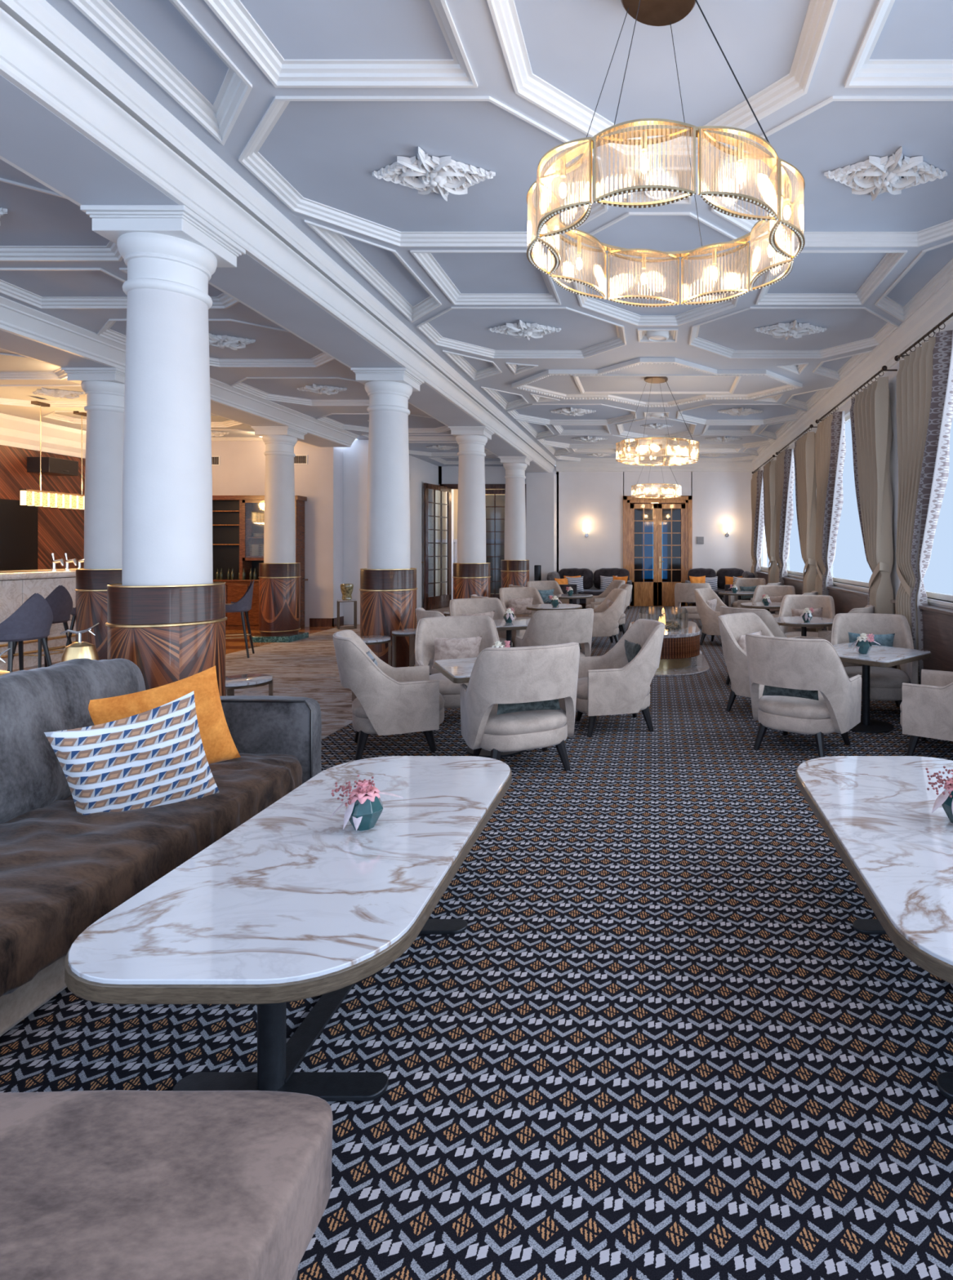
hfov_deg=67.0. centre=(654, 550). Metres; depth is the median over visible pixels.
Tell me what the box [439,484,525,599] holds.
door
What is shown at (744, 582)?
armchair
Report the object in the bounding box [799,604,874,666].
armchair
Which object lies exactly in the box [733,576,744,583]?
pillow
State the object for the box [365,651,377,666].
pillow
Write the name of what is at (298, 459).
air vent
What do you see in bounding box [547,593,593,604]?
marble table
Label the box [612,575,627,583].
pillow
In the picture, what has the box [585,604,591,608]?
seat cushion
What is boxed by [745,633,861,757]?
armchair
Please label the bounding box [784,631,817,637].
seat cushion
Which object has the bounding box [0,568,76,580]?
countertop
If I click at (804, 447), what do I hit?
curtain
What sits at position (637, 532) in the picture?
door
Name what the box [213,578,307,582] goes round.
countertop
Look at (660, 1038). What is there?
floor
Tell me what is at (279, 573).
column
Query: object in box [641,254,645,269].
socket
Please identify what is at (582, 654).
seat cushion
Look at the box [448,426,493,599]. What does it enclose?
column
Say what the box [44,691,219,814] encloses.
pillow
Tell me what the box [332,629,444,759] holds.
armchair
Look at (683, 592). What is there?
armchair
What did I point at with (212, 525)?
glass shelf
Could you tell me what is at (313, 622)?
baseboard
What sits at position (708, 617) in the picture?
armchair
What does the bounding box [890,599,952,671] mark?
wall panel
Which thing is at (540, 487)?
wall
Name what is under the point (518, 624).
marble table
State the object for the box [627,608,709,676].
fireplace
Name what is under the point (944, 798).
flower vase
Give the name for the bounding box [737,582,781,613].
armchair
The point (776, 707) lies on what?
seat cushion
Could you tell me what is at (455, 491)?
wall
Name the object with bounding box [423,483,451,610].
door
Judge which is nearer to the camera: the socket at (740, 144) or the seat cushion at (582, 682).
the socket at (740, 144)
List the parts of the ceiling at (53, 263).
ceiling panel, panel frame, panel frame, ceiling panel, panel frame, panel frame, ceiling panel, ceiling panel, panel frame, ceiling panel, panel frame, ceiling panel, panel frame, ceiling panel, ceiling panel, panel frame, panel frame, ceiling panel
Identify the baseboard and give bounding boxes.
[309,616,343,626]
[577,603,728,606]
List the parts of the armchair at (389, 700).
leg, leg, seat frame, leg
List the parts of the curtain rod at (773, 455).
rod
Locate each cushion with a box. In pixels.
[0,657,145,823]
[0,753,302,996]
[351,693,444,718]
[428,657,434,664]
[429,673,468,694]
[484,703,566,735]
[498,637,512,647]
[515,613,528,617]
[515,617,530,618]
[546,571,559,580]
[557,568,593,589]
[576,677,650,699]
[577,589,604,595]
[579,651,585,657]
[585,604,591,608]
[593,568,629,589]
[678,606,697,613]
[687,568,715,581]
[713,589,724,597]
[715,568,743,589]
[732,600,737,606]
[741,571,755,577]
[758,690,830,719]
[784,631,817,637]
[843,666,909,688]
[899,701,902,712]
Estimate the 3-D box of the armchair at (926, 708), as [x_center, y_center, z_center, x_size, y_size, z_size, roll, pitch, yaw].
[2.086,0.993,4.734,0.739,0.826,0.702,0,0,32]
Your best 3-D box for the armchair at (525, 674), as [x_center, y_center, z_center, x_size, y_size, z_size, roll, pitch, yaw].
[-0.867,0.993,4.473,0.702,0.826,0.739,0,0,-26]
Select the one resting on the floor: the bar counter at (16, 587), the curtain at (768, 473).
the bar counter at (16, 587)
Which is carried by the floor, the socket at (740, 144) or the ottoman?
the ottoman
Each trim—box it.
[0,413,86,458]
[453,539,457,562]
[555,461,754,471]
[751,278,952,471]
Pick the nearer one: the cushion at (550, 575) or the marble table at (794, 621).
the marble table at (794, 621)
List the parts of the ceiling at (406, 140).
panel frame, panel, panel frame, panel, panel frame, panel, panel frame, panel, panel frame, panel, panel frame, panel, panel frame, panel, panel frame, panel frame, panel, panel frame, panel, panel frame, panel frame, panel, panel frame, panel, panel frame, panel, panel, panel frame, panel frame, panel, panel frame, panel, panel frame, panel frame, panel frame, panel, rectangle moulding, panel frame, egg moulding, star moulding, panel frame, panel frame, panel frame, panel, panel frame, panel, panel, panel frame, panel frame, panel, panel frame, panel, panel frame, panel, panel frame, panel, panel frame, panel frame, panel, panel frame, panel frame, panel, panel frame, panel, panel frame, panel, panel frame, panel frame, panel, panel, panel frame, panel frame, panel, panel frame, panel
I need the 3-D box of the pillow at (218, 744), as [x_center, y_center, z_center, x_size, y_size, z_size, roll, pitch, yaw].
[-2.260,0.830,3.160,0.626,0.585,0.216,0,0,-35]
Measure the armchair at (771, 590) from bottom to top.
0.826 m
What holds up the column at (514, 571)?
on the floor
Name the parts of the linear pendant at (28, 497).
rod, rail, rod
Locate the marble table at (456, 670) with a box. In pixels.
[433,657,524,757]
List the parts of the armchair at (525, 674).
leg, leg, seat frame, leg, leg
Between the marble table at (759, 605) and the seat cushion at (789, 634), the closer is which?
the seat cushion at (789, 634)
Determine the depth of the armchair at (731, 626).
5.94 m
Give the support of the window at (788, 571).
in the wall at (891, 375)
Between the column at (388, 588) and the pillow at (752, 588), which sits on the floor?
the column at (388, 588)
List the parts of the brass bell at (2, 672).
branch handle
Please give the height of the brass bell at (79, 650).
0.372 m
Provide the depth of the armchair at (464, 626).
5.94 m
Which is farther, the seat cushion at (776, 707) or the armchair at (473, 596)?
the armchair at (473, 596)
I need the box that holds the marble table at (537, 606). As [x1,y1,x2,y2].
[525,604,582,645]
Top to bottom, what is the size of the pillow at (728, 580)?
0.371 m
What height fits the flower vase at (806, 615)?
0.159 m
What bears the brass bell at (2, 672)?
on the console table
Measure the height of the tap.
0.223 m
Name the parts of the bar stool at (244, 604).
seat, leg, leg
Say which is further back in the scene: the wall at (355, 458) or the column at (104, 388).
the wall at (355, 458)
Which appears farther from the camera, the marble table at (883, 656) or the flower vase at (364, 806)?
the marble table at (883, 656)
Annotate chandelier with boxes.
[526,0,804,307]
[615,376,698,466]
[631,444,681,498]
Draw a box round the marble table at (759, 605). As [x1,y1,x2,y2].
[740,601,781,611]
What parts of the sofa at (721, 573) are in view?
armrest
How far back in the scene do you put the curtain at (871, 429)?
7.20 m
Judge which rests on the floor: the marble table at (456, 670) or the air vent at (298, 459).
the marble table at (456, 670)
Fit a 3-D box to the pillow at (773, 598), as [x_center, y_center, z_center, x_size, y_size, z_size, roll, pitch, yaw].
[1.958,0.870,11.280,0.399,0.287,0.155,0,0,29]
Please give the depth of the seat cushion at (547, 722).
4.29 m
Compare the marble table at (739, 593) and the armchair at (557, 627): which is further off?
the marble table at (739, 593)
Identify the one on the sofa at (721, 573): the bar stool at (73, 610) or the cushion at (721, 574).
the cushion at (721, 574)
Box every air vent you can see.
[211,456,220,465]
[293,454,307,464]
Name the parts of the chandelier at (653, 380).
shade frame, shade frame, shade frame, shade frame, shade frame, shade frame, shade frame, shade frame, shade frame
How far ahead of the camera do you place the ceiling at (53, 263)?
6.18 m
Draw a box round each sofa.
[0,657,321,1036]
[546,568,631,608]
[684,568,755,606]
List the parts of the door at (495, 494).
pane, pane, pane, pane, pane, pane, pane, pane, pane, pane, pane, pane, pane, pane, pane, pane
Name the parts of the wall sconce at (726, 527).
lamp shade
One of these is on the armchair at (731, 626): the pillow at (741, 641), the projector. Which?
the pillow at (741, 641)
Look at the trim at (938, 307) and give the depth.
7.56 m
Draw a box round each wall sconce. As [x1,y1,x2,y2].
[582,524,589,537]
[723,524,730,537]
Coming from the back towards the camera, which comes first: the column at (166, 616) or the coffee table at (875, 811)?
the column at (166, 616)
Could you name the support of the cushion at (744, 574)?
on the sofa at (721, 573)
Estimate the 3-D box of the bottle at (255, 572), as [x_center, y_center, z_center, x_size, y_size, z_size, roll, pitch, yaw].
[-7.150,0.420,12.320,0.052,0.200,0.052,0,0,0]
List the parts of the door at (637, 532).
pane, pane, pane, pane, pane, pane, pane, pane, pane, pane, pane, pane, pane, pane, pane, pane, pane, pane, pane, pane, pane, pane, pane, pane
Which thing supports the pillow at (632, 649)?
on the armchair at (607, 684)
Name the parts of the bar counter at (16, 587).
stone panel, stone panel, foot rail, foot rail, stone panel, stone panel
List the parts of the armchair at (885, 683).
seat frame, leg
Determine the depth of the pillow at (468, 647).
5.84 m
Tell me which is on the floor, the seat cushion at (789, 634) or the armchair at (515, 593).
the armchair at (515, 593)
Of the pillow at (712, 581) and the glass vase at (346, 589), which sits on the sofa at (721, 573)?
the pillow at (712, 581)
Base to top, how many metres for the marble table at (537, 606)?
0.600 m
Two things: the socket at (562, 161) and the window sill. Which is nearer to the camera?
the socket at (562, 161)
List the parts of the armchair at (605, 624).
seat frame, leg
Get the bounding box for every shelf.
[212,511,239,511]
[212,524,239,525]
[212,544,239,545]
[245,518,264,519]
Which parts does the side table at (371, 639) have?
leg, leg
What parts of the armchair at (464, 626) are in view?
seat frame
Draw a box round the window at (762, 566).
[760,533,768,572]
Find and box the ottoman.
[0,1089,333,1279]
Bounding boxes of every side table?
[225,674,272,696]
[337,599,356,629]
[351,635,391,701]
[391,628,416,667]
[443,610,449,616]
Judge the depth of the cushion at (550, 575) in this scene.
15.96 m
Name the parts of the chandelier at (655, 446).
shade frame, shade frame, shade frame, shade frame, shade frame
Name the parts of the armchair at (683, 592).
seat frame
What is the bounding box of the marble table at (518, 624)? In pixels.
[493,618,529,647]
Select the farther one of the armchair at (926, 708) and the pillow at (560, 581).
the pillow at (560, 581)
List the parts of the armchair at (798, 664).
leg, seat frame, leg, leg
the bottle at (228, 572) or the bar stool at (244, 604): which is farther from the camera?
the bottle at (228, 572)
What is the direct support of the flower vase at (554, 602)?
on the marble table at (537, 606)
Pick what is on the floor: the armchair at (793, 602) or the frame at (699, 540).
the armchair at (793, 602)
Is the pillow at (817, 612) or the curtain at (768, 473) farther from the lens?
the curtain at (768, 473)
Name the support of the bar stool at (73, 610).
on the floor
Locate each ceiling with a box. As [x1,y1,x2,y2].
[0,159,502,466]
[0,349,262,440]
[45,0,952,461]
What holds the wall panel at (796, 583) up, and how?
attached to the wall at (891, 375)
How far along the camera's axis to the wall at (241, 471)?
12.60 m
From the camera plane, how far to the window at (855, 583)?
9.05 m
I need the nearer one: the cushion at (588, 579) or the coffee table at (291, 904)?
the coffee table at (291, 904)
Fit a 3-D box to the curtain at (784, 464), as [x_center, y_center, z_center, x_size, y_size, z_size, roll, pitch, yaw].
[2.387,-0.253,12.611,0.228,3.226,0.999,0,0,0]
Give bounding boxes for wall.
[0,444,85,569]
[211,440,342,626]
[342,440,453,624]
[438,466,766,595]
[453,489,498,594]
[525,472,556,604]
[757,320,952,668]
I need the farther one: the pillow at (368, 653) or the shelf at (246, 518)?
the shelf at (246, 518)
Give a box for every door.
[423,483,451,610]
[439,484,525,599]
[622,495,692,606]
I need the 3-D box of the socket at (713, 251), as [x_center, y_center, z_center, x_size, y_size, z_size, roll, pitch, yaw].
[0.272,-1.335,3.138,0.020,0.060,0.020,0,0,29]
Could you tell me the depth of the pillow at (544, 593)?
12.98 m
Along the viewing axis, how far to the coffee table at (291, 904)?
1.80 m
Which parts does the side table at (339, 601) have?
leg, leg, floor frame, leg, leg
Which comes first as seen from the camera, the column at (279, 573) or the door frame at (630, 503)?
the column at (279, 573)
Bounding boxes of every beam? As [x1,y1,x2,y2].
[0,0,555,473]
[0,296,359,447]
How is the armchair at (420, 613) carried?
on the floor
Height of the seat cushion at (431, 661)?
0.102 m
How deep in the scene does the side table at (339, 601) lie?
12.28 m
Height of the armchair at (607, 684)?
0.826 m
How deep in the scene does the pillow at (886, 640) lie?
6.09 m
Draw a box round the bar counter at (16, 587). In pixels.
[0,568,76,671]
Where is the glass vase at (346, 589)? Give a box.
[340,583,353,599]
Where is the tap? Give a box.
[50,553,84,570]
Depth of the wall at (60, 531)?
11.15 m
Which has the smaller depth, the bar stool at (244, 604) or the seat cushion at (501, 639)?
the seat cushion at (501, 639)
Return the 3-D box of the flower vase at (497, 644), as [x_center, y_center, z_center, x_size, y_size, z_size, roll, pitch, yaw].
[-1.109,0.720,4.883,0.210,0.159,0.140,0,0,0]
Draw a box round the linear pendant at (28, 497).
[19,400,86,509]
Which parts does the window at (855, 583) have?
sill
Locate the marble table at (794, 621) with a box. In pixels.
[773,616,833,636]
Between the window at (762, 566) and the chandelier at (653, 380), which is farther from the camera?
the window at (762, 566)
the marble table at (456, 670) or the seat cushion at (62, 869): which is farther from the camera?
the marble table at (456, 670)
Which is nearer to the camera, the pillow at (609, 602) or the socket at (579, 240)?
the socket at (579, 240)
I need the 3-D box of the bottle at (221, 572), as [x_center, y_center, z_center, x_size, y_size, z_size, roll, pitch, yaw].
[-7.750,0.420,12.320,0.052,0.200,0.052,0,0,0]
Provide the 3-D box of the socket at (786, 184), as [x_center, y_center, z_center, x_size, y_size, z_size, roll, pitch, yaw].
[0.492,-1.335,2.564,0.020,0.060,0.020,0,0,19]
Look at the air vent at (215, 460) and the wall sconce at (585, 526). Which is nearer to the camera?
the air vent at (215, 460)
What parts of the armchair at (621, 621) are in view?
seat frame, leg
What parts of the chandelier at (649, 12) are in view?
shade frame, bulb, bulb, shade frame, shade frame, bulb, shade frame, bulb, bulb, shade frame, bulb, shade frame, shade frame, bulb, bulb, shade frame, bulb, shade frame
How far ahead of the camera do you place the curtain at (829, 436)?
9.29 m
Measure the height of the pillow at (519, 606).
0.285 m
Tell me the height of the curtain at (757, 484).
3.226 m
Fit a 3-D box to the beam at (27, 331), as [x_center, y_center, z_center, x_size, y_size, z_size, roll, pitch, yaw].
[-5.810,-2.034,5.000,0.820,0.291,15.200,0,0,0]
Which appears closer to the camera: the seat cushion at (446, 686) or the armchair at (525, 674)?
the armchair at (525, 674)
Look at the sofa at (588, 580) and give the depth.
16.84 m
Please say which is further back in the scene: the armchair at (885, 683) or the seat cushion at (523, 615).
the seat cushion at (523, 615)
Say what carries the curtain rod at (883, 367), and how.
attached to the wall at (891, 375)
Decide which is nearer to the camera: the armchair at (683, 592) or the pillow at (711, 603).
the pillow at (711, 603)
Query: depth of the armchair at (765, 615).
6.83 m
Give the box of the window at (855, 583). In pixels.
[830,414,868,591]
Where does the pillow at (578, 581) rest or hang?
on the sofa at (588, 580)
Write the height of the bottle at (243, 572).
0.200 m
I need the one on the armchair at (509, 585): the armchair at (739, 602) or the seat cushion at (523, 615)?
the seat cushion at (523, 615)
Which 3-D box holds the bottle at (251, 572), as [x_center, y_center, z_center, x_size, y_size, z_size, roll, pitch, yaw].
[-7.250,0.420,12.370,0.052,0.200,0.052,0,0,0]
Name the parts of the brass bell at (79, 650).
branch handle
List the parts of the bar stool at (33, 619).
leg, leg, seat, leg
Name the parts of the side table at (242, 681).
leg, leg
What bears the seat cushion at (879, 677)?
on the armchair at (885, 683)
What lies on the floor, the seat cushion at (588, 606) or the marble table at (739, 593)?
the marble table at (739, 593)
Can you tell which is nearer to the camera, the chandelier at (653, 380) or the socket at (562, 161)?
the socket at (562, 161)
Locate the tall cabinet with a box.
[212,495,307,629]
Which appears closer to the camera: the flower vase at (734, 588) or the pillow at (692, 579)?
the flower vase at (734, 588)
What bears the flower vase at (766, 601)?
on the marble table at (759, 605)
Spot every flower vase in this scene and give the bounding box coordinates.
[329,774,403,831]
[491,640,510,647]
[502,607,514,622]
[549,595,561,606]
[565,586,573,595]
[728,584,740,592]
[760,594,771,605]
[799,607,813,622]
[850,633,879,653]
[925,765,952,823]
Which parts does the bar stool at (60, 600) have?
leg, leg, leg, seat, leg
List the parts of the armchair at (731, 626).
leg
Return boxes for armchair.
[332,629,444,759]
[414,615,498,708]
[415,607,444,675]
[448,597,519,647]
[459,642,579,770]
[471,594,525,637]
[498,586,543,618]
[508,584,533,617]
[515,608,593,657]
[526,580,568,604]
[575,618,665,736]
[585,579,625,608]
[591,583,631,635]
[591,588,626,643]
[674,582,711,620]
[693,587,728,644]
[717,612,773,711]
[719,605,799,684]
[728,577,765,608]
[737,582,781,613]
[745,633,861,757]
[748,585,795,614]
[772,591,817,632]
[777,595,835,637]
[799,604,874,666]
[830,613,917,711]
[899,669,952,755]
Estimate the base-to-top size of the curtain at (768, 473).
3.226 m
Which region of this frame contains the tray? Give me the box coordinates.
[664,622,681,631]
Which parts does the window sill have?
frame, sill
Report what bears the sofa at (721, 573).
on the floor
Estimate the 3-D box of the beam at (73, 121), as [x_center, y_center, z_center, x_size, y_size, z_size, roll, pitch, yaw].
[-2.873,-2.079,7.300,0.853,0.381,19.800,0,0,0]
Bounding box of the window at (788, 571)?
[786,551,803,577]
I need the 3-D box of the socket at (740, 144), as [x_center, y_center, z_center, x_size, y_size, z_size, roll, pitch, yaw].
[0.286,-1.335,2.310,0.020,0.060,0.020,0,0,-31]
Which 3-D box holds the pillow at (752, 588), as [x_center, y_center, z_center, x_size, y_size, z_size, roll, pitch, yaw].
[1.964,0.870,14.276,0.418,0.300,0.145,0,0,16]
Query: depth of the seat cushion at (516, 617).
10.51 m
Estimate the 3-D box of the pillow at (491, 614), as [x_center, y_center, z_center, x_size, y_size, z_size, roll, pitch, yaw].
[-2.107,0.870,8.203,0.411,0.290,0.145,0,0,-36]
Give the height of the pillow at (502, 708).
0.281 m
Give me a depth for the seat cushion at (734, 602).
13.92 m
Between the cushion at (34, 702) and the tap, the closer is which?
the cushion at (34, 702)
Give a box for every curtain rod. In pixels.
[751,454,776,473]
[775,424,817,454]
[814,365,897,423]
[893,312,952,360]
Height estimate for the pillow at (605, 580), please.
0.371 m
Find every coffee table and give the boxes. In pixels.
[64,755,511,1101]
[795,755,952,1100]
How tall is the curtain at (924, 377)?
3.226 m
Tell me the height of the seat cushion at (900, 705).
0.102 m
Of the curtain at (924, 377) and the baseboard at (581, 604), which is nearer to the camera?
the curtain at (924, 377)
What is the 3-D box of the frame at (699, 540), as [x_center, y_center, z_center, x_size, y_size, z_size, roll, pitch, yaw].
[1.130,-0.250,17.188,0.180,0.180,0.024,0,0,0]
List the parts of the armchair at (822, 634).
seat frame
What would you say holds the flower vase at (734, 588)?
on the marble table at (739, 593)
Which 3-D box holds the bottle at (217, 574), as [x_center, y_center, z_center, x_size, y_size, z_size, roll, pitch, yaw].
[-7.850,0.420,12.370,0.052,0.200,0.052,0,0,0]
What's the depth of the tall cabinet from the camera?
12.52 m
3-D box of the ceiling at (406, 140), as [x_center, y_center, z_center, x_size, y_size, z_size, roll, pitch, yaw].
[-0.030,-2.216,7.300,5.100,0.138,19.800,0,0,0]
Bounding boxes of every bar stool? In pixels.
[0,593,53,672]
[13,585,72,667]
[65,607,75,646]
[225,579,254,657]
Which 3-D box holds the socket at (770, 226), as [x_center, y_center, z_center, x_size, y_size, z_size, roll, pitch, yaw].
[0.486,-1.335,2.891,0.020,0.060,0.020,0,0,-21]
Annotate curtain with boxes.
[751,467,764,577]
[762,457,777,583]
[774,444,794,585]
[793,427,817,631]
[814,406,845,631]
[849,370,893,667]
[895,323,952,684]
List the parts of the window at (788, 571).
sill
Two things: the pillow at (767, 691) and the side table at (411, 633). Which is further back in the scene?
the side table at (411, 633)
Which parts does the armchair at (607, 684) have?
leg, leg, seat frame, leg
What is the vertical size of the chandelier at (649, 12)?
1.123 m
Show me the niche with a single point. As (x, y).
(18, 522)
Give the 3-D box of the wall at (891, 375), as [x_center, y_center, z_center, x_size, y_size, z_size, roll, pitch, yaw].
[2.555,-0.455,7.400,0.110,3.710,20.000,0,0,0]
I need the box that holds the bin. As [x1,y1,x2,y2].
[533,564,541,581]
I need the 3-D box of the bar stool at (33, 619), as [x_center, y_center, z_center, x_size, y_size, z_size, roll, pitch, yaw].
[-5.741,0.891,6.198,0.473,1.022,0.516,0,0,12]
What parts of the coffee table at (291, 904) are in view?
post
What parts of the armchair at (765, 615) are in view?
leg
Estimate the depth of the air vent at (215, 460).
12.60 m
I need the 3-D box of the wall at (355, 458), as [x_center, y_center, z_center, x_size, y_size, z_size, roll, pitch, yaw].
[-5.650,-0.350,15.800,0.500,3.500,5.600,0,0,0]
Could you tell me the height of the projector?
0.240 m
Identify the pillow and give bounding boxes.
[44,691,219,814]
[88,666,240,764]
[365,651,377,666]
[431,635,481,668]
[462,610,494,619]
[496,698,560,715]
[508,596,533,614]
[537,588,554,603]
[554,577,568,584]
[565,576,583,591]
[600,575,617,590]
[606,599,613,608]
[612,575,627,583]
[624,639,640,662]
[688,575,705,582]
[705,576,717,590]
[706,598,716,610]
[724,576,742,584]
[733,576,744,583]
[737,630,761,653]
[739,585,757,599]
[761,595,784,611]
[762,684,818,700]
[790,607,823,629]
[848,631,894,646]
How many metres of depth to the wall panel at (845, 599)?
8.56 m
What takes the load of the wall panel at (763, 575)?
attached to the wall at (891, 375)
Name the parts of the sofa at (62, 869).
armrest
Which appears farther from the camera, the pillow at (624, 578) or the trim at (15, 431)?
the pillow at (624, 578)
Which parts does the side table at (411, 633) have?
leg, leg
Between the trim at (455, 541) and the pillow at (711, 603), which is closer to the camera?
the pillow at (711, 603)
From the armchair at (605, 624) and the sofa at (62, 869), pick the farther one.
the armchair at (605, 624)
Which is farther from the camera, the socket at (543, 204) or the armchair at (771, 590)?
the armchair at (771, 590)
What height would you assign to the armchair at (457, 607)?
0.826 m
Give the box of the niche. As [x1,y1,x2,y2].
[0,498,37,570]
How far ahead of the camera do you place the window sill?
6.12 m
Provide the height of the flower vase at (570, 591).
0.158 m
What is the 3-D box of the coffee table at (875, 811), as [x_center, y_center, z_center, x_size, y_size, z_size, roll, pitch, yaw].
[0.985,1.160,2.280,0.800,0.480,1.620,0,0,0]
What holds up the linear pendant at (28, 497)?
hanging from the ceiling at (24, 380)
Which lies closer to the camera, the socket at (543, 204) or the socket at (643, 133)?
the socket at (643, 133)
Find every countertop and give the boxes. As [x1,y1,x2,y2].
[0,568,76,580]
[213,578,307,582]
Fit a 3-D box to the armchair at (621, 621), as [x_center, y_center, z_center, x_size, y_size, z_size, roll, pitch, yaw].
[-0.750,0.993,11.605,0.739,0.826,0.702,0,0,-10]
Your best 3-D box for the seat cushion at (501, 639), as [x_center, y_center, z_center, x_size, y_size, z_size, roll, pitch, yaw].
[-1.983,1.079,8.025,0.586,0.102,0.616,0,0,-35]
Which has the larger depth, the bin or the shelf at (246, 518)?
the bin
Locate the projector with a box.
[26,457,78,475]
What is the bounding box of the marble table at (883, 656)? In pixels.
[832,642,931,733]
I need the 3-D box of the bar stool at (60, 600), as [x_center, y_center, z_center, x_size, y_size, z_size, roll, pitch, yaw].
[-6.741,0.891,7.598,0.473,1.022,0.516,0,0,10]
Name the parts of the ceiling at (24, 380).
ceiling panel, panel frame, panel frame, ceiling panel, panel frame, ceiling panel, ceiling panel, panel frame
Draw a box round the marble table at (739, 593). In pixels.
[718,591,754,599]
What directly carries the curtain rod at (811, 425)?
attached to the wall at (891, 375)
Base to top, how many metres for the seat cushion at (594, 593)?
0.171 m
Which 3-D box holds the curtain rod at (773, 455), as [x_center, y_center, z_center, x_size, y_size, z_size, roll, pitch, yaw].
[2.409,-1.860,15.030,0.183,0.056,2.943,0,0,0]
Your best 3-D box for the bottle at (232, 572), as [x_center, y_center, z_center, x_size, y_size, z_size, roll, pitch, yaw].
[-7.550,0.420,12.320,0.052,0.200,0.052,0,0,0]
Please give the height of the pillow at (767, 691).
0.286 m
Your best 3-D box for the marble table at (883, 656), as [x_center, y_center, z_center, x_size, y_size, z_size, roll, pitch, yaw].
[1.680,1.100,5.480,0.750,0.600,0.750,0,0,-43]
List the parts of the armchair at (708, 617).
leg, seat frame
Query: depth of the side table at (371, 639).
6.58 m
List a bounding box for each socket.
[541,202,546,217]
[560,158,565,178]
[577,238,581,253]
[640,130,647,152]
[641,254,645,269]
[711,249,716,264]
[737,142,742,163]
[768,224,773,239]
[783,182,789,201]
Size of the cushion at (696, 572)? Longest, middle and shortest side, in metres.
0.700 x 0.530 x 0.280 m
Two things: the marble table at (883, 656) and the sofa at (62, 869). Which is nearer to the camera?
the sofa at (62, 869)
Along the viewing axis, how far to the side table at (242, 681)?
5.01 m
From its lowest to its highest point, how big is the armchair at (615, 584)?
0.826 m
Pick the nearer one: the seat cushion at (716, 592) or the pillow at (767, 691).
the pillow at (767, 691)
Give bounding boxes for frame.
[630,502,684,582]
[696,537,703,543]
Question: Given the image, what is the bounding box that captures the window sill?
[925,591,952,606]
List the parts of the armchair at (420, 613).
seat frame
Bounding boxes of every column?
[61,367,124,660]
[80,204,245,696]
[248,426,308,642]
[351,367,423,667]
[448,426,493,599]
[497,456,531,616]
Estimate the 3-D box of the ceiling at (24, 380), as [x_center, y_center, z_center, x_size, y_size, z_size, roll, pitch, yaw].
[-7.975,-2.029,5.150,3.750,0.093,15.500,0,0,0]
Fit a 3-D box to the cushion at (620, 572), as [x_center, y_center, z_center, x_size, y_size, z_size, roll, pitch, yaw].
[-1.065,0.703,16.977,0.893,0.535,0.284,0,7,0]
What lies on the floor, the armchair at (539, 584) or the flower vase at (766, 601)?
the armchair at (539, 584)
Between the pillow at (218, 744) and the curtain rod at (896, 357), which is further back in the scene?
the curtain rod at (896, 357)
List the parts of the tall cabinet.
door, door, panel, door, frame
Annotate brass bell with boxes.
[0,648,10,675]
[60,622,99,662]
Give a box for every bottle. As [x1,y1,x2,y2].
[215,568,219,579]
[219,568,222,579]
[226,568,230,579]
[231,568,234,579]
[242,568,245,579]
[248,568,252,579]
[253,568,256,579]
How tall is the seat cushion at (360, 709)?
0.102 m
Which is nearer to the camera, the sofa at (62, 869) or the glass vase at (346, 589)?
the sofa at (62, 869)
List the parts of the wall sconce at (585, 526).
lamp shade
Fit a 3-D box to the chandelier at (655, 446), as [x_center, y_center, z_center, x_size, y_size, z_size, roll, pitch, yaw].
[0.045,-1.706,14.658,1.074,1.123,1.065,0,0,29]
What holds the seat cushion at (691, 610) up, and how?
on the armchair at (683, 592)
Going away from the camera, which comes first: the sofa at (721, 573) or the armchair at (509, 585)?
the armchair at (509, 585)
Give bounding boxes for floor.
[0,606,952,1279]
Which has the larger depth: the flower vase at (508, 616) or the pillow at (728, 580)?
the pillow at (728, 580)
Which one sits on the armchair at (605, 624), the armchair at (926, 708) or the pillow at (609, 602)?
the pillow at (609, 602)
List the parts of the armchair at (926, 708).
seat frame, leg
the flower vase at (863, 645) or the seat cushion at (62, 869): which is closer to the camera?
the seat cushion at (62, 869)
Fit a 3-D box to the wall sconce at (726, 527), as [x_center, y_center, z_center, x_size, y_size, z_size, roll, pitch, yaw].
[1.800,-0.493,17.140,0.170,0.314,0.120,0,0,0]
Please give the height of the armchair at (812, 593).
0.826 m
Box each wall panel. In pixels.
[755,571,768,584]
[782,576,802,595]
[813,583,867,614]
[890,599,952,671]
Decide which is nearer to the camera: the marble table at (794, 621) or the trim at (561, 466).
the marble table at (794, 621)
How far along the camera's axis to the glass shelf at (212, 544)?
12.52 m
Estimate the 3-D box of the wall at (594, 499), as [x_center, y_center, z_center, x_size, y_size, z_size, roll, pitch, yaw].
[-1.350,-0.405,17.300,8.300,3.610,0.200,0,0,0]
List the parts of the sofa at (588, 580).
armrest, armrest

